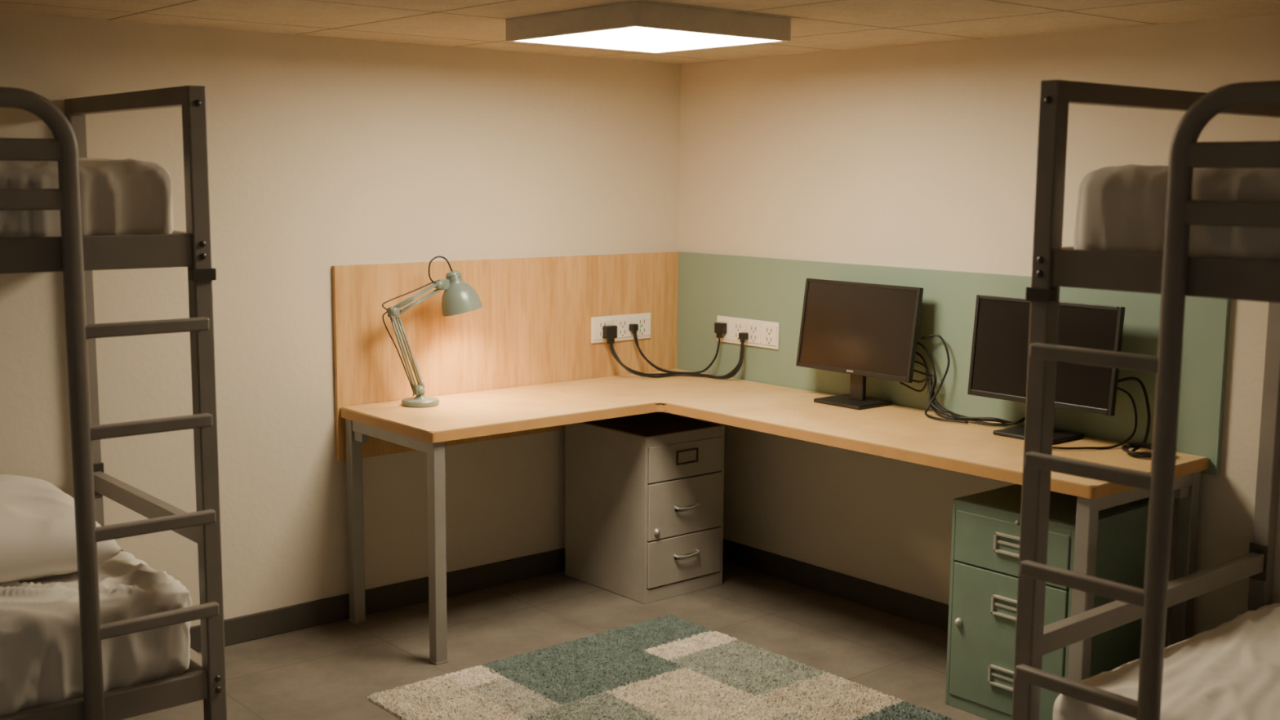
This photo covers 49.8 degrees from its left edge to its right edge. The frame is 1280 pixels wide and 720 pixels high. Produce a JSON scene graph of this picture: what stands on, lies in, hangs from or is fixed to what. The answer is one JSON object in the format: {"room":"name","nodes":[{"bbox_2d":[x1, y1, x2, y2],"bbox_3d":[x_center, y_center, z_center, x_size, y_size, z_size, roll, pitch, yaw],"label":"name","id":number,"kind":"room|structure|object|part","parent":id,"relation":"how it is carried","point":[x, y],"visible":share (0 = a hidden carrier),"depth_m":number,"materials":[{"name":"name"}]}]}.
{"room":"dormitory room","nodes":[
{"label":"dormitory room","id":0,"kind":"room"},
{"bbox_2d":[0,12,680,626],"bbox_3d":[-1.821,-0.004,4.046,5.300,1.976,0.100,-6,10,-40],"label":"wall","id":1,"kind":"structure","parent":0,"point":[324,153],"depth_m":4.57,"materials":[{"name":"paint"}]},
{"bbox_2d":[189,547,564,652],"bbox_3d":[-1.830,0.941,4.097,5.200,0.088,0.012,-6,10,-40],"label":"baseboard","id":2,"kind":"structure","parent":1,"relation":"attached to","point":[246,628],"depth_m":4.86,"materials":[{"name":"rubber"}]},
{"bbox_2d":[332,251,680,461],"bbox_3d":[-0.433,-0.048,5.149,1.560,0.665,0.020,-6,10,-40],"label":"panel","id":3,"kind":"object","parent":1,"relation":"attached to","point":[532,326],"visible":0.8,"depth_m":5.05,"materials":[{"name":"brown wood"}]},
{"bbox_2d":[591,312,650,343],"bbox_3d":[-0.063,-0.123,5.415,0.302,0.106,0.041,-6,10,-40],"label":"outlet strip","id":4,"kind":"object","parent":3,"relation":"attached to","point":[608,329],"depth_m":5.41,"materials":[{"name":"white plastic"}]},
{"bbox_2d":[122,560,988,719],"bbox_3d":[-0.023,1.331,2.000,5.400,0.100,5.800,-6,10,-40],"label":"floor","id":5,"kind":"structure","parent":0,"point":[329,671],"depth_m":4.58,"materials":[{"name":"tile"}]},
{"bbox_2d":[0,84,226,719],"bbox_3d":[-2.137,0.236,3.117,2.103,1.742,0.932,-6,10,-40],"label":"bunk bed","id":6,"kind":"object","parent":5,"relation":"on","point":[109,639],"visible":0.98,"depth_m":3.33,"materials":[{"name":"paint"}]},
{"bbox_3d":[-1.899,0.302,2.736,1.594,1.717,0.036,-6,10,-40],"label":"guard rail and stile","id":7,"kind":"part","parent":6,"relation":"part of","materials":[{"name":"paint"}]},
{"bbox_2d":[0,474,124,582],"bbox_3d":[-1.738,0.455,3.678,0.522,0.230,0.557,-6,10,-40],"label":"pillow","id":8,"kind":"object","parent":6,"relation":"on","point":[37,531],"visible":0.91,"depth_m":3.56,"materials":[{"name":"white fabric"}]},
{"bbox_3d":[-2.138,-0.351,3.053,2.003,0.223,0.830,-6,10,-40],"label":"mattress","id":9,"kind":"part","parent":6,"relation":"part of","materials":[{"name":"fabric"}]},
{"bbox_3d":[-2.145,0.729,3.199,2.010,0.273,0.832,-6,10,-40],"label":"mattress","id":10,"kind":"part","parent":6,"relation":"part of","materials":[{"name":"white fabric"}]},
{"bbox_2d":[564,412,724,604],"bbox_3d":[0.022,0.539,5.223,0.388,0.613,0.503,-6,10,-40],"label":"filing cabinet","id":11,"kind":"object","parent":5,"relation":"on","point":[644,492],"visible":0.96,"depth_m":5.07,"materials":[{"name":"beige metal"}]},
{"bbox_3d":[0.160,0.569,5.062,0.388,0.598,0.020,-6,10,-40],"label":"frame","id":12,"kind":"part","parent":11,"relation":"part of","materials":[{"name":"grey paint"}]},
{"bbox_3d":[0.175,0.714,5.063,0.119,0.017,0.027,-6,10,-40],"label":"bow handle","id":13,"kind":"part","parent":11,"relation":"part of","materials":[{"name":"metal"}]},
{"bbox_3d":[0.173,0.352,5.020,0.104,0.052,0.006,-6,10,-40],"label":"label frame","id":14,"kind":"part","parent":11,"relation":"part of","materials":[{"name":"metal"}]},
{"bbox_3d":[0.176,0.536,5.039,0.119,0.017,0.027,-6,10,-40],"label":"bow handle","id":15,"kind":"part","parent":11,"relation":"part of","materials":[{"name":"metal"}]},
{"bbox_2d":[366,614,955,719],"bbox_3d":[0.183,1.025,3.819,1.203,0.023,1.648,-6,10,-40],"label":"area rug","id":16,"kind":"object","parent":5,"relation":"on","point":[668,667],"visible":1,"depth_m":4.11,"materials":[{"name":"carpet"}]},
{"bbox_2d":[339,368,1208,681],"bbox_3d":[0.301,0.589,4.347,1.531,0.750,2.276,-6,10,-40],"label":"desk","id":17,"kind":"object","parent":5,"relation":"on","point":[904,433],"visible":0.9,"depth_m":4.38,"materials":[{"name":"brown wood"}]},
{"bbox_2d":[382,256,482,407],"bbox_3d":[-0.704,-0.101,4.710,0.366,0.506,0.151,-6,10,-40],"label":"desk lamp","id":18,"kind":"object","parent":17,"relation":"on","point":[458,297],"visible":1,"depth_m":4.70,"materials":[{"name":"metal"}]},
{"bbox_3d":[-0.756,-0.114,4.696,0.270,0.477,0.017,-5,9,-36],"label":"lamp cord","id":19,"kind":"part","parent":18,"relation":"part of","materials":[{"name":"rubber"}]},
{"bbox_3d":[-0.615,-0.232,4.762,0.143,0.159,0.143,-6,10,-40],"label":"lamp shade","id":20,"kind":"part","parent":18,"relation":"part of","materials":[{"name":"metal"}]},
{"bbox_2d":[609,333,744,378],"bbox_3d":[0.148,-0.017,5.396,0.525,0.168,0.170,1,8,6],"label":"power cords","id":21,"kind":"object","parent":17,"relation":"on","point":[669,373],"visible":1,"depth_m":5.39,"materials":[{"name":"black rubber"}]},
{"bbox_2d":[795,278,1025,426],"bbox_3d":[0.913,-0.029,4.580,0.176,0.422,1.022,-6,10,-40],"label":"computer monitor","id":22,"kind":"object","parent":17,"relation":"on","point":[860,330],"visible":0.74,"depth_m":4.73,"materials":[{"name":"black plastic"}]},
{"bbox_2d":[967,294,1152,457],"bbox_3d":[1.261,0.039,4.106,0.261,0.418,0.682,-6,10,-40],"label":"computer monitor","id":23,"kind":"object","parent":17,"relation":"on","point":[998,366],"visible":0.73,"depth_m":4.13,"materials":[{"name":"black plastic"}]},
{"bbox_2d":[945,484,1149,719],"bbox_3d":[1.203,0.708,4.006,0.492,0.619,0.400,-6,10,-40],"label":"filing cabinet","id":24,"kind":"object","parent":5,"relation":"on","point":[986,525],"visible":0.6,"depth_m":3.88,"materials":[{"name":"green metal"}]},
{"bbox_3d":[1.020,0.895,3.876,0.010,0.056,0.092,-6,10,-40],"label":"handle frame","id":25,"kind":"part","parent":24,"relation":"part of","materials":[{"name":"metal"}]},
{"bbox_3d":[1.022,0.692,3.849,0.010,0.056,0.092,-6,10,-40],"label":"handle frame","id":26,"kind":"part","parent":24,"relation":"part of","materials":[{"name":"metal"}]},
{"bbox_3d":[1.023,0.513,3.825,0.010,0.056,0.092,-6,10,-40],"label":"handle frame","id":27,"kind":"part","parent":24,"relation":"part of","materials":[{"name":"metal"}]},
{"bbox_3d":[1.036,0.733,3.867,0.020,0.604,0.400,-6,10,-40],"label":"frame","id":28,"kind":"part","parent":24,"relation":"part of","materials":[{"name":"green paint"}]},
{"bbox_2d":[1011,79,1279,719],"bbox_3d":[1.953,0.332,2.630,1.192,1.742,2.103,-6,10,-40],"label":"bunk bed","id":29,"kind":"object","parent":5,"relation":"on","point":[1206,223],"visible":1,"depth_m":2.93,"materials":[{"name":"paint"}]},
{"bbox_3d":[1.956,0.892,2.721,1.070,0.217,1.988,-6,10,-40],"label":"mattress","id":30,"kind":"part","parent":29,"relation":"part of","materials":[{"name":"white fabric"}]},
{"bbox_3d":[1.964,-0.254,2.567,1.083,0.219,1.995,-6,10,-40],"label":"mattress","id":31,"kind":"part","parent":29,"relation":"part of","materials":[{"name":"fabric"}]},
{"bbox_3d":[1.557,0.398,2.209,0.036,1.717,1.594,-6,10,-40],"label":"guard rail and stile","id":32,"kind":"part","parent":29,"relation":"part of","materials":[{"name":"paint"}]},
{"bbox_2d":[0,0,1279,64],"bbox_3d":[-0.008,-0.726,1.724,5.400,0.100,5.800,-6,10,-40],"label":"ceiling","id":33,"kind":"structure","parent":0,"point":[817,26],"depth_m":3.85,"materials":[{"name":"paint"}]},
{"bbox_2d":[505,0,791,53],"bbox_3d":[0.020,-0.940,3.928,0.577,0.062,0.578,-6,10,-40],"label":"frame","id":34,"kind":"object","parent":33,"relation":"attached to","point":[630,14],"depth_m":3.72,"materials":[{"name":"metal"}]},
{"bbox_2d":[520,26,775,52],"bbox_3d":[0.020,-0.915,3.931,0.545,0.006,0.546,-6,10,-40],"label":"light panel","id":35,"kind":"object","parent":34,"relation":"attached to","point":[632,38],"visible":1,"depth_m":3.92,"materials":[{"name":"white plastic"}]},
{"bbox_2d":[676,13,1279,648],"bbox_3d":[2.005,0.089,3.563,0.100,1.976,5.600,-6,10,-40],"label":"wall","id":36,"kind":"structure","parent":0,"point":[918,156],"depth_m":4.70,"materials":[{"name":"paint"}]},
{"bbox_2d":[722,538,948,630],"bbox_3d":[1.959,1.029,3.648,0.012,0.088,5.588,-6,10,-40],"label":"baseboard","id":37,"kind":"structure","parent":36,"relation":"attached to","point":[934,613],"depth_m":5.07,"materials":[{"name":"rubber"}]},
{"bbox_2d":[676,252,1231,475],"bbox_3d":[0.905,-0.055,4.758,0.020,0.527,2.300,-6,10,-40],"label":"panel","id":38,"kind":"object","parent":36,"relation":"attached to","point":[710,286],"visible":0.54,"depth_m":4.61,"materials":[{"name":"paint"}]},
{"bbox_2d":[714,315,779,349],"bbox_3d":[0.402,-0.106,5.301,0.041,0.102,0.335,-6,10,-40],"label":"outlet strip","id":39,"kind":"object","parent":38,"relation":"attached to","point":[757,333],"depth_m":5.29,"materials":[{"name":"white plastic"}]}
]}

